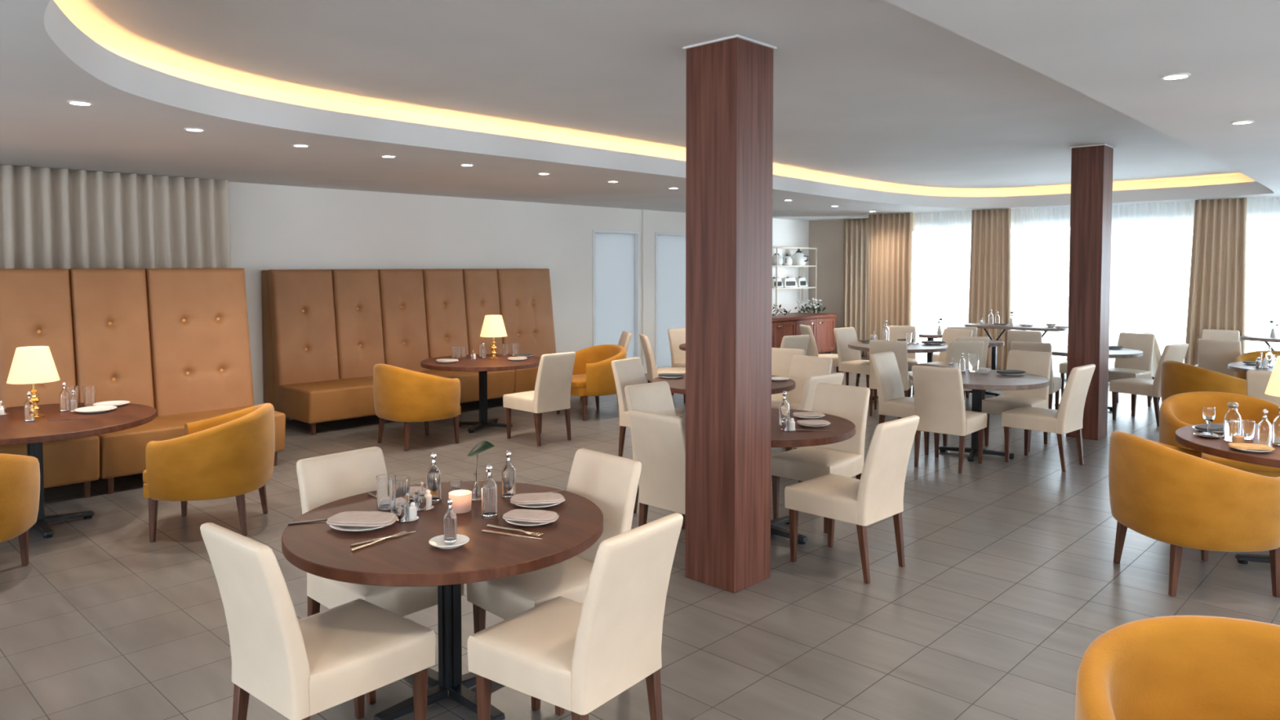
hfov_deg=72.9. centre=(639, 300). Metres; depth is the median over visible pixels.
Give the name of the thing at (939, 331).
flower vase
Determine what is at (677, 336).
dining chair
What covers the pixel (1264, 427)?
glass bottle
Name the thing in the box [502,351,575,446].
dining chair
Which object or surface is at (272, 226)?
wall
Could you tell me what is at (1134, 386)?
dining chair
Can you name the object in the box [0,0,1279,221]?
ceiling
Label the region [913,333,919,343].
drinking glass
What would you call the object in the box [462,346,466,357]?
drinking glass
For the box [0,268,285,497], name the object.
banquette
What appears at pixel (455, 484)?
drinking glass
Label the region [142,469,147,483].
seat cushion
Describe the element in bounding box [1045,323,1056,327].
bowl
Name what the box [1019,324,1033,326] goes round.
plate
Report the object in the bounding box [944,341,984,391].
dining chair
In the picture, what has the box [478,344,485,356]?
drinking glass
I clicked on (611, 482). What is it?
dining chair
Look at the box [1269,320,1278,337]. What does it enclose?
flower vase
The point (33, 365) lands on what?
table lamp
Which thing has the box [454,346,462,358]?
drinking glass
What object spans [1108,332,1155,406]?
dining chair
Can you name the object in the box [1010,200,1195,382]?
sheer curtain
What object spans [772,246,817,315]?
shelf rack
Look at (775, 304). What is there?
bunch
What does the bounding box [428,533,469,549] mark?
plate
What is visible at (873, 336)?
stand
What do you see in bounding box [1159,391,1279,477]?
armchair
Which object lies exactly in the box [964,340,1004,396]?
round table
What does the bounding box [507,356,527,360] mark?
plate
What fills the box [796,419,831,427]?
plate
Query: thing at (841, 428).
round table
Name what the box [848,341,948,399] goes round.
round table
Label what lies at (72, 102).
recessed light
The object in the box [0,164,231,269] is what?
pleated curtain
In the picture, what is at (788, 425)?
salt shaker
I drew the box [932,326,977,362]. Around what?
dining chair
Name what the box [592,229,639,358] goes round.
window
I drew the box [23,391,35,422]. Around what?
glass bottle
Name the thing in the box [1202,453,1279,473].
seat cushion
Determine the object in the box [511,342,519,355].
drinking glass
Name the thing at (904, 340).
plate
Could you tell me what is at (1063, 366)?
dining chair
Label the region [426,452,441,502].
glass bottle
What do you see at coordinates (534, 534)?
fork
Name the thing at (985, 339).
dining chair
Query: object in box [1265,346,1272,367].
glass bottle
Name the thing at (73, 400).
glass bottle
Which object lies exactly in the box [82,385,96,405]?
drinking glass
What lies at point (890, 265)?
pleated curtain
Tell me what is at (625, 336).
dining chair
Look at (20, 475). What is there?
armchair
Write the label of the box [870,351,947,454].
dining chair
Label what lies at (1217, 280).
pleated curtain
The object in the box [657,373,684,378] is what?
plate
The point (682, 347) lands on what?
round table
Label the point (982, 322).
stand
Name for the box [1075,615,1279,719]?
armchair
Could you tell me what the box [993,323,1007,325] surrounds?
plate
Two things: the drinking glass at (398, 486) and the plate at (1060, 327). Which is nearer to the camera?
the drinking glass at (398, 486)
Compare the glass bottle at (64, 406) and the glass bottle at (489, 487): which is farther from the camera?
the glass bottle at (64, 406)
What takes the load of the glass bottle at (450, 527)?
on the plate at (437, 541)
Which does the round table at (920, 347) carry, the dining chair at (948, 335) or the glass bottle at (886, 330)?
the glass bottle at (886, 330)
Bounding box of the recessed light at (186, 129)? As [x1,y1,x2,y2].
[183,128,204,131]
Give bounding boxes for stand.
[0,400,8,415]
[396,493,418,522]
[413,481,434,511]
[469,350,476,359]
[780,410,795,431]
[870,330,877,339]
[947,357,959,368]
[979,317,984,324]
[1253,352,1269,368]
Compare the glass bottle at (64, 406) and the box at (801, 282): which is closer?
the glass bottle at (64, 406)
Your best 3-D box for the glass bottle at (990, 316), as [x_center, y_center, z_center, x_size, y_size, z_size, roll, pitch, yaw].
[5.274,0.251,13.025,0.072,0.232,0.072,2,3,44]
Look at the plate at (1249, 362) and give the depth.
9.15 m
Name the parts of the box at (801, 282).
lid handle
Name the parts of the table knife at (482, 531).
handle, blade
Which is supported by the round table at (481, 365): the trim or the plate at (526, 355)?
the plate at (526, 355)
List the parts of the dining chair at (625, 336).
backrest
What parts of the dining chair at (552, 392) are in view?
leg, seat, leg, leg, backrest, leg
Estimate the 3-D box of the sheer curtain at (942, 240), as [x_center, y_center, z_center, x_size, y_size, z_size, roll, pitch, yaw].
[5.189,-0.164,14.789,1.100,2.680,0.051,2,3,44]
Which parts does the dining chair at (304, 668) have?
leg, backrest, leg, leg, seat, leg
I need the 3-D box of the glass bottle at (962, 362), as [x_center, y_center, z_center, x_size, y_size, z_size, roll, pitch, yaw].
[3.180,0.612,8.552,0.058,0.190,0.058,2,3,44]
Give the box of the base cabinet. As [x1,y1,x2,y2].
[771,312,838,354]
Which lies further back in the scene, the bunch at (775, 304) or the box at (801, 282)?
the box at (801, 282)
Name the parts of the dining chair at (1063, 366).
leg, seat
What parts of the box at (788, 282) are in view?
lid handle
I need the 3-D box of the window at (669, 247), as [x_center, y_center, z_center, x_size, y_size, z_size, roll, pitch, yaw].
[0.630,0.014,15.091,0.135,2.360,1.210,2,3,44]
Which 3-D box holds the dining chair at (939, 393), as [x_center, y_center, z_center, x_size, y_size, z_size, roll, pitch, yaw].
[2.760,1.029,7.775,0.489,0.920,0.645,2,3,40]
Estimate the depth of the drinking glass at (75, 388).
6.48 m
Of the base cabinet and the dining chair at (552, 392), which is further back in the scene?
the base cabinet
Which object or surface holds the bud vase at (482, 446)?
on the round table at (317, 548)
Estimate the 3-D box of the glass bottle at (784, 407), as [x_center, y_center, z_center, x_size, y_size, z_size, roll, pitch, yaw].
[0.943,0.707,5.657,0.072,0.232,0.072,2,3,44]
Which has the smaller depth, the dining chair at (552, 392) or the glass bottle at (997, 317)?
the dining chair at (552, 392)
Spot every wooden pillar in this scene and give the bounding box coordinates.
[683,34,777,593]
[1066,143,1115,440]
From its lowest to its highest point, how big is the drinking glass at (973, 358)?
0.176 m
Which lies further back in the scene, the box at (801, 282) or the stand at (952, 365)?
the box at (801, 282)
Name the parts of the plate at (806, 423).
dish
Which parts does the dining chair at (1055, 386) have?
backrest, leg, leg, seat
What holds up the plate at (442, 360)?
on the round table at (481, 365)
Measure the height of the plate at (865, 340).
0.032 m
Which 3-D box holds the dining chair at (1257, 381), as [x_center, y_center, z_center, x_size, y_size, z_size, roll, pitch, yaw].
[5.482,1.044,7.390,0.645,0.920,0.489,-2,3,-44]
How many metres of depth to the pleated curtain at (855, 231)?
17.11 m
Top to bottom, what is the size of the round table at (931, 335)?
0.750 m
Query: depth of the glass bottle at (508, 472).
3.90 m
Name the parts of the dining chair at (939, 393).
leg, leg, backrest, leg, seat, leg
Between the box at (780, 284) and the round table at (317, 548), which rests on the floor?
the round table at (317, 548)
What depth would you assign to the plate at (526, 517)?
3.52 m
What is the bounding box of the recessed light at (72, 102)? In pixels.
[66,100,93,105]
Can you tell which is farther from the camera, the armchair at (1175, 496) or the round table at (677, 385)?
the round table at (677, 385)
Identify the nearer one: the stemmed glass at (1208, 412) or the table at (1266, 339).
the stemmed glass at (1208, 412)
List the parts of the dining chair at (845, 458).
leg, seat, leg, backrest, leg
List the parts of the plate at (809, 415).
dish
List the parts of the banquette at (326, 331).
frame, panel, leg, seat, panel, panel, panel, seat, panel, panel, seat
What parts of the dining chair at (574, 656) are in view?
leg, seat, leg, leg, backrest, leg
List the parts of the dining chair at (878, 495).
leg, seat, leg, leg, backrest, leg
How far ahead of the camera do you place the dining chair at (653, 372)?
10.89 m
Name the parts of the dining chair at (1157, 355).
backrest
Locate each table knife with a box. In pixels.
[48,417,93,420]
[350,530,415,546]
[367,492,377,498]
[481,529,541,539]
[794,429,830,431]
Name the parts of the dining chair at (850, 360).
backrest, seat, leg, leg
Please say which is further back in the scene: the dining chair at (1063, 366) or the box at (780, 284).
the box at (780, 284)
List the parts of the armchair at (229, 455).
seat, leg, leg, leg, leg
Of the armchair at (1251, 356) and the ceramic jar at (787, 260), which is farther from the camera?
the ceramic jar at (787, 260)
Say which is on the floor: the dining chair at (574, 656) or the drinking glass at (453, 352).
the dining chair at (574, 656)
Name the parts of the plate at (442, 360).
dish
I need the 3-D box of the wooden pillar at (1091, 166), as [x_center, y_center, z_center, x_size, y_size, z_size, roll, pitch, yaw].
[4.706,-0.079,9.073,0.334,3.029,0.344,2,3,44]
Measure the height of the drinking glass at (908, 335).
0.143 m
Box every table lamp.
[6,346,59,417]
[480,315,506,359]
[1264,355,1279,396]
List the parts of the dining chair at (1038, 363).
leg, seat, backrest, leg, leg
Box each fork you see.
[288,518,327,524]
[350,531,408,551]
[486,524,543,537]
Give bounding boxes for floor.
[0,353,1279,719]
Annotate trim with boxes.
[641,209,653,373]
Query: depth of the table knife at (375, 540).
3.27 m
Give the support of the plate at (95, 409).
on the round table at (14, 430)
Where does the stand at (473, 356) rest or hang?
on the round table at (481, 365)
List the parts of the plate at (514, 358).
dish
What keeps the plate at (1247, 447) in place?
on the round table at (1184, 436)
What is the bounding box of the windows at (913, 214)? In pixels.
[912,213,915,227]
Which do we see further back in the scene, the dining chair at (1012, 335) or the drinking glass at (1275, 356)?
the dining chair at (1012, 335)
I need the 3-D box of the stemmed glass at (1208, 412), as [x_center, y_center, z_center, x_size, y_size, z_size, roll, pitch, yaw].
[3.483,0.736,5.308,0.068,0.165,0.068,2,3,44]
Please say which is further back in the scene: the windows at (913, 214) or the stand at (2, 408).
the windows at (913, 214)
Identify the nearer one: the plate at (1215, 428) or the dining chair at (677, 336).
the plate at (1215, 428)
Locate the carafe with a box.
[1222,402,1241,441]
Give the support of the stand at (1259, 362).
on the round table at (1239, 366)
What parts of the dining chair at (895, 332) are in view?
backrest, seat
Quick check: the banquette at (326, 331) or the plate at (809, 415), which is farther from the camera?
the banquette at (326, 331)
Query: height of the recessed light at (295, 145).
0.007 m
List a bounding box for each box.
[772,276,783,288]
[781,276,797,287]
[795,276,808,287]
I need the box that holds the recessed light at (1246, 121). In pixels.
[1230,120,1254,124]
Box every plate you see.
[74,405,117,413]
[92,400,130,406]
[326,511,397,532]
[376,486,426,500]
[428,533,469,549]
[435,358,458,363]
[502,509,559,526]
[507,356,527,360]
[510,492,565,508]
[514,353,533,357]
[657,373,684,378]
[771,377,789,381]
[792,412,825,419]
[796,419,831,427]
[859,339,871,342]
[897,338,913,342]
[921,340,945,345]
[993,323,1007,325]
[995,369,1026,376]
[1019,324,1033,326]
[1053,326,1067,328]
[1109,345,1123,349]
[1191,424,1223,433]
[1228,442,1275,453]
[1242,360,1262,364]
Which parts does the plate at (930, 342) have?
dish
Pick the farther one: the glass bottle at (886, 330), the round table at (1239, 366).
the glass bottle at (886, 330)
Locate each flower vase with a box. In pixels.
[937,318,942,333]
[1008,311,1013,325]
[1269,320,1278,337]
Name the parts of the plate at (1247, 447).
dish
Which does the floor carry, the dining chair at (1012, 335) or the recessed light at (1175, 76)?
the dining chair at (1012, 335)
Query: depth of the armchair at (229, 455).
5.62 m
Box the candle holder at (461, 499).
[448,489,471,513]
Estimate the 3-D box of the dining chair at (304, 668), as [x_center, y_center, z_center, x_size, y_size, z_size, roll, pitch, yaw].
[-1.143,1.217,3.092,0.489,0.920,0.645,2,3,40]
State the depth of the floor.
4.72 m
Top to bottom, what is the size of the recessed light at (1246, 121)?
0.007 m
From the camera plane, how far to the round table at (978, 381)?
8.06 m
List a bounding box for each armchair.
[0,453,39,566]
[142,403,275,542]
[373,363,461,451]
[556,344,626,421]
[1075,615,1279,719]
[1108,431,1279,597]
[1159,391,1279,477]
[1160,360,1246,402]
[1233,350,1279,379]
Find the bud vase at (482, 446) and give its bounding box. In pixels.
[466,440,494,500]
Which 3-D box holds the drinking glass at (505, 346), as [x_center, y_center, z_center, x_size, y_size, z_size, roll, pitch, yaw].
[-1.568,0.578,10.123,0.079,0.132,0.079,2,3,44]
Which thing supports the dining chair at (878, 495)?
on the floor
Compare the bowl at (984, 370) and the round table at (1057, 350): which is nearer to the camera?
the bowl at (984, 370)
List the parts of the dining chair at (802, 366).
seat, backrest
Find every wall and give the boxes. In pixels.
[228,182,808,405]
[808,219,913,356]
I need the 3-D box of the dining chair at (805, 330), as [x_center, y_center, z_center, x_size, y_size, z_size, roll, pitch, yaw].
[2.723,0.827,12.799,0.645,0.920,0.489,0,2,-6]
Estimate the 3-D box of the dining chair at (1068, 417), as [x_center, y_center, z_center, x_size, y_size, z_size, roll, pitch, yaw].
[3.699,1.026,7.846,0.489,0.920,0.645,-2,3,-42]
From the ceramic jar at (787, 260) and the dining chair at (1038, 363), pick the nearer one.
the dining chair at (1038, 363)
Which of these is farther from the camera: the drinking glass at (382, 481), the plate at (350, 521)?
the drinking glass at (382, 481)
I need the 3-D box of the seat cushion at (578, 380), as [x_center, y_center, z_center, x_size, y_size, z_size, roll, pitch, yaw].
[-0.625,0.971,10.411,0.662,0.085,0.676,-2,3,-36]
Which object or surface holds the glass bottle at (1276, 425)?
on the round table at (1184, 436)
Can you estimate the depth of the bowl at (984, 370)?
8.43 m
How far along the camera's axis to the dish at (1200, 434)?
5.31 m
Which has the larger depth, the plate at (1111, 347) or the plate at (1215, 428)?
the plate at (1111, 347)
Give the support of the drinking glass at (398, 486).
on the round table at (317, 548)
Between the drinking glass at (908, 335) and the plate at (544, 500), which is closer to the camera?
the plate at (544, 500)
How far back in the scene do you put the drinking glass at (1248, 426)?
5.21 m
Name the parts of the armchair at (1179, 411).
seat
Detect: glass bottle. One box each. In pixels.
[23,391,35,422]
[59,382,70,412]
[69,389,77,412]
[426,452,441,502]
[443,498,457,543]
[481,342,485,358]
[481,463,497,518]
[501,450,515,498]
[778,391,789,426]
[882,320,889,340]
[959,352,964,372]
[988,309,993,324]
[995,311,999,323]
[1257,408,1271,446]
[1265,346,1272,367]
[1271,404,1279,446]
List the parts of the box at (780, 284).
lid handle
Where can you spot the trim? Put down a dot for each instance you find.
(647, 215)
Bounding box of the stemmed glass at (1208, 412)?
[1202,405,1215,434]
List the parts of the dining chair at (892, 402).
leg, backrest, seat, leg, leg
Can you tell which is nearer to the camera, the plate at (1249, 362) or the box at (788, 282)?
the plate at (1249, 362)
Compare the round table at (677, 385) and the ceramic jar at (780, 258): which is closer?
the round table at (677, 385)
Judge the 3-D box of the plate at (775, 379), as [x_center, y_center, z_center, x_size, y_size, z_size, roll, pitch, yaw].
[1.264,0.723,7.927,0.207,0.018,0.207,2,3,34]
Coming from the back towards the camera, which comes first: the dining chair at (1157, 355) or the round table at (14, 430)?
the dining chair at (1157, 355)
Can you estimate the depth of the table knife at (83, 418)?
5.89 m
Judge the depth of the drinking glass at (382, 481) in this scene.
3.72 m
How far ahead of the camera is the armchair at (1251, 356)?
9.89 m
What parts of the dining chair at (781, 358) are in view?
seat, backrest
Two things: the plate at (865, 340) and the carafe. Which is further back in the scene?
the plate at (865, 340)
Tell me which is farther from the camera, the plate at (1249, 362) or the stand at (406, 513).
the plate at (1249, 362)
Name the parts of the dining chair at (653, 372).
backrest, seat, leg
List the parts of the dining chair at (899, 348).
leg, leg, backrest, leg, leg, seat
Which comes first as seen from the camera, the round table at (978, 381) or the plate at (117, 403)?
the plate at (117, 403)
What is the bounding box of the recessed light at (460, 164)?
[460,164,474,165]
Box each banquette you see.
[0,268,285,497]
[262,268,555,435]
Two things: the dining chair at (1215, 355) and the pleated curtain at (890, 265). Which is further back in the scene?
the pleated curtain at (890, 265)
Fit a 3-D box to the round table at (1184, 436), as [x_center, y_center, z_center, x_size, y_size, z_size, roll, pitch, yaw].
[3.940,1.220,5.139,1.320,0.750,1.320,2,3,44]
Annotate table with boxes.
[0,402,155,538]
[281,480,603,719]
[420,354,540,432]
[651,373,795,394]
[679,343,685,351]
[679,408,855,544]
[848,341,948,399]
[908,368,1049,462]
[915,331,942,362]
[964,323,1067,369]
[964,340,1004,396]
[1051,345,1142,410]
[1175,422,1279,564]
[1227,361,1273,373]
[1240,335,1279,350]
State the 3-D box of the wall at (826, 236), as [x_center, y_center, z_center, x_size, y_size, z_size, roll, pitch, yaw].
[4.366,-0.256,17.329,2.200,2.720,0.200,2,3,44]
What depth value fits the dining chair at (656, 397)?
6.40 m
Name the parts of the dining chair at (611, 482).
leg, seat, leg, backrest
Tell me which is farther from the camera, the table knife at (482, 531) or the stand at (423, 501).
the stand at (423, 501)
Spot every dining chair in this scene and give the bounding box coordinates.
[200,522,435,719]
[296,446,463,704]
[466,448,641,710]
[467,512,683,719]
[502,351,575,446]
[580,330,631,404]
[611,356,685,457]
[624,381,684,528]
[628,409,685,526]
[639,333,685,403]
[667,328,685,395]
[770,382,870,533]
[771,347,804,404]
[771,355,832,448]
[780,334,809,355]
[784,415,919,583]
[785,372,844,482]
[799,324,848,385]
[833,327,869,388]
[869,339,913,416]
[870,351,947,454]
[887,325,917,395]
[911,364,986,474]
[916,328,973,398]
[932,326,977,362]
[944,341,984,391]
[955,336,989,399]
[982,350,1052,452]
[1001,364,1095,471]
[1007,329,1042,352]
[1011,341,1062,409]
[1058,356,1067,396]
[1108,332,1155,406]
[1109,343,1188,426]
[1142,331,1161,400]
[1195,328,1239,366]
[1198,338,1241,376]
[1246,369,1279,404]
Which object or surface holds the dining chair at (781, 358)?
on the floor
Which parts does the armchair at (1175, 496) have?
leg, leg, leg, leg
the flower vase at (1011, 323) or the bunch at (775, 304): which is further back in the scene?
the bunch at (775, 304)
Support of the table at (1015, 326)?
on the floor
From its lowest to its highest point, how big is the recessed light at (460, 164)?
0.007 m
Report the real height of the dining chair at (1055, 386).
0.920 m
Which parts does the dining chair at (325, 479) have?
leg, backrest, leg, seat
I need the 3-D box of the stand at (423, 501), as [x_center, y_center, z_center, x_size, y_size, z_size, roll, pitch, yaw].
[-0.940,0.841,3.739,0.099,0.118,0.099,-2,3,-42]
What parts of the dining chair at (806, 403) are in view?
leg, backrest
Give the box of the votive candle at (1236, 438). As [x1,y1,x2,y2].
[1232,435,1244,443]
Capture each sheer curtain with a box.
[913,210,972,364]
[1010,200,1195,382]
[1244,196,1279,352]
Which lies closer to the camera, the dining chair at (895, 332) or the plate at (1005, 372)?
the plate at (1005, 372)
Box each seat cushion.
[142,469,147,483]
[570,373,586,388]
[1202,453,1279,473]
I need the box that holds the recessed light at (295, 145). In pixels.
[292,144,309,146]
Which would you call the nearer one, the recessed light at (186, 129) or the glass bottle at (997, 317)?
the recessed light at (186, 129)
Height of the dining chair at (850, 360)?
0.920 m
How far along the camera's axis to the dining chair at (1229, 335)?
11.79 m
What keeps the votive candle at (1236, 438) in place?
on the round table at (1184, 436)
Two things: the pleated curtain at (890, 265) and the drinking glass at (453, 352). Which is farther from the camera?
the pleated curtain at (890, 265)
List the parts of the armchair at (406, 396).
leg, leg, leg, leg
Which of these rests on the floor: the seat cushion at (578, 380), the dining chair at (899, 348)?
the dining chair at (899, 348)
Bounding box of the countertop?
[772,312,838,321]
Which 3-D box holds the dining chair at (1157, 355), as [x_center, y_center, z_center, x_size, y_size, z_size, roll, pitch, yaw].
[6.949,0.888,11.282,0.645,0.920,0.489,1,2,19]
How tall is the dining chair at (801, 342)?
0.920 m
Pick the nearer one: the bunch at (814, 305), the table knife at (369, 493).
the table knife at (369, 493)
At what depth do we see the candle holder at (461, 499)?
3.67 m
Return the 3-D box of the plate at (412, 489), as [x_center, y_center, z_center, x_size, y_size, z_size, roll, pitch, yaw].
[-1.075,0.877,3.924,0.227,0.030,0.218,-1,2,-16]
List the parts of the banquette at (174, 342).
panel, seat, leg, leg, panel, seat, panel, leg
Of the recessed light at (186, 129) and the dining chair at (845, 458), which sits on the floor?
the dining chair at (845, 458)
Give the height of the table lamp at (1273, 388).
0.485 m
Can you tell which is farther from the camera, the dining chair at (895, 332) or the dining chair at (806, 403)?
the dining chair at (895, 332)
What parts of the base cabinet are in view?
door, door, door, door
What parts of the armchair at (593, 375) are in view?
seat, leg, leg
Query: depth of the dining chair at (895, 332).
12.56 m
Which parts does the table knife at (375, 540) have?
handle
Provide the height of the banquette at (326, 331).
1.753 m
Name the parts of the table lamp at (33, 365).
lamp shade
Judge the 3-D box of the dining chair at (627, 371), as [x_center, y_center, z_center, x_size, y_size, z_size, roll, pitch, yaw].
[0.109,1.020,8.004,0.645,0.920,0.489,2,3,36]
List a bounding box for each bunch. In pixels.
[772,303,787,315]
[779,300,803,314]
[796,297,826,313]
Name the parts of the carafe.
lid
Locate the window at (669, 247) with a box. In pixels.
[654,231,685,368]
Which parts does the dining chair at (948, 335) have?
seat, backrest, leg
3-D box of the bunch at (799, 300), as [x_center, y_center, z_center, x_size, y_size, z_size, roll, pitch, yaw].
[2.870,0.131,16.398,0.219,0.256,0.634,2,3,44]
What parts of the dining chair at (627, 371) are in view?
leg, backrest, seat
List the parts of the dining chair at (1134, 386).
leg, seat, leg, leg, backrest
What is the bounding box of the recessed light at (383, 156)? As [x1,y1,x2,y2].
[380,155,395,157]
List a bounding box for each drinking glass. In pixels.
[65,385,78,404]
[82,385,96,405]
[376,474,395,510]
[388,475,410,515]
[449,479,462,491]
[451,346,455,357]
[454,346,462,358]
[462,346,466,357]
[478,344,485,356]
[502,343,509,355]
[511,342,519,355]
[905,332,911,343]
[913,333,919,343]
[968,353,979,372]
[1241,420,1255,439]
[1273,354,1279,367]
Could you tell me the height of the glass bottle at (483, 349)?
0.169 m
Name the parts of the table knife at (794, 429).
handle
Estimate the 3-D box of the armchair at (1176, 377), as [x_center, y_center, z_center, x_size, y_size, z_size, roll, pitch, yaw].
[5.769,1.033,8.793,0.772,0.830,0.883,0,2,2]
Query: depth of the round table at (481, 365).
9.50 m
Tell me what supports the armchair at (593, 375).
on the floor
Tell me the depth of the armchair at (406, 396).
8.40 m
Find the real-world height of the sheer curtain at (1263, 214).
2.680 m
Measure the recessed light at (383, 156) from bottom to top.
0.007 m
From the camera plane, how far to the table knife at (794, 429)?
5.49 m
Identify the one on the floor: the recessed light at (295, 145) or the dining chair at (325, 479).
the dining chair at (325, 479)
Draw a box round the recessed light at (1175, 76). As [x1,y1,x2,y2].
[1160,73,1191,79]
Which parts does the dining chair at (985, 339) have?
backrest, leg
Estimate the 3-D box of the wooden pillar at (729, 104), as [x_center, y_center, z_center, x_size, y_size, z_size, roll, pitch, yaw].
[0.506,0.087,4.942,0.384,3.029,0.364,2,3,44]
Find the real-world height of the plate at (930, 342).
0.042 m
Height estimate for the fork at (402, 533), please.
0.012 m
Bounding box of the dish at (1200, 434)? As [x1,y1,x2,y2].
[1193,432,1223,438]
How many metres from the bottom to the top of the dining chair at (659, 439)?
0.920 m
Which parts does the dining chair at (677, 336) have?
backrest, seat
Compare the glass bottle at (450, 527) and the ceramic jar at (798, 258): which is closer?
the glass bottle at (450, 527)
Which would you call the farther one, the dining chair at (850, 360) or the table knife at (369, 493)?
the dining chair at (850, 360)
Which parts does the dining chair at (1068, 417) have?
leg, leg, seat, leg, backrest, leg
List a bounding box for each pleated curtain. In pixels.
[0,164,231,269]
[842,217,868,355]
[866,212,912,359]
[968,208,1010,370]
[1184,197,1247,365]
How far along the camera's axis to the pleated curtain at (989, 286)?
14.13 m
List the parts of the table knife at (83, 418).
handle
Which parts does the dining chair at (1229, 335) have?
backrest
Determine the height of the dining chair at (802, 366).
0.920 m
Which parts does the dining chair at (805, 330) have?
backrest, seat, leg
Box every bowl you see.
[978,367,991,373]
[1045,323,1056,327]
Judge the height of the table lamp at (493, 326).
0.485 m
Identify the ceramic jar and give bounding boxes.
[772,253,782,265]
[782,253,792,265]
[791,248,808,265]
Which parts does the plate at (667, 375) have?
dish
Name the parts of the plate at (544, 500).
dish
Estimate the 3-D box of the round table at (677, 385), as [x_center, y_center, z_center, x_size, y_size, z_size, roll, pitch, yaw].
[0.756,1.109,7.899,1.300,0.750,1.300,2,3,44]
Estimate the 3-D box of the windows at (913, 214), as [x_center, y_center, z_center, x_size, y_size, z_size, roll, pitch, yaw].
[8.742,-0.030,11.708,12.300,2.720,0.200,2,3,44]
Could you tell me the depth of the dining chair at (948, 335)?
11.92 m
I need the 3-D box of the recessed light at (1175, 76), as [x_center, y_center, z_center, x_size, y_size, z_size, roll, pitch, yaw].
[2.602,-1.085,4.208,0.128,0.007,0.128,2,3,44]
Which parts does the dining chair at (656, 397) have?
leg, backrest, leg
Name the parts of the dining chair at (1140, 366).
seat, backrest, leg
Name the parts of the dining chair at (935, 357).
seat, backrest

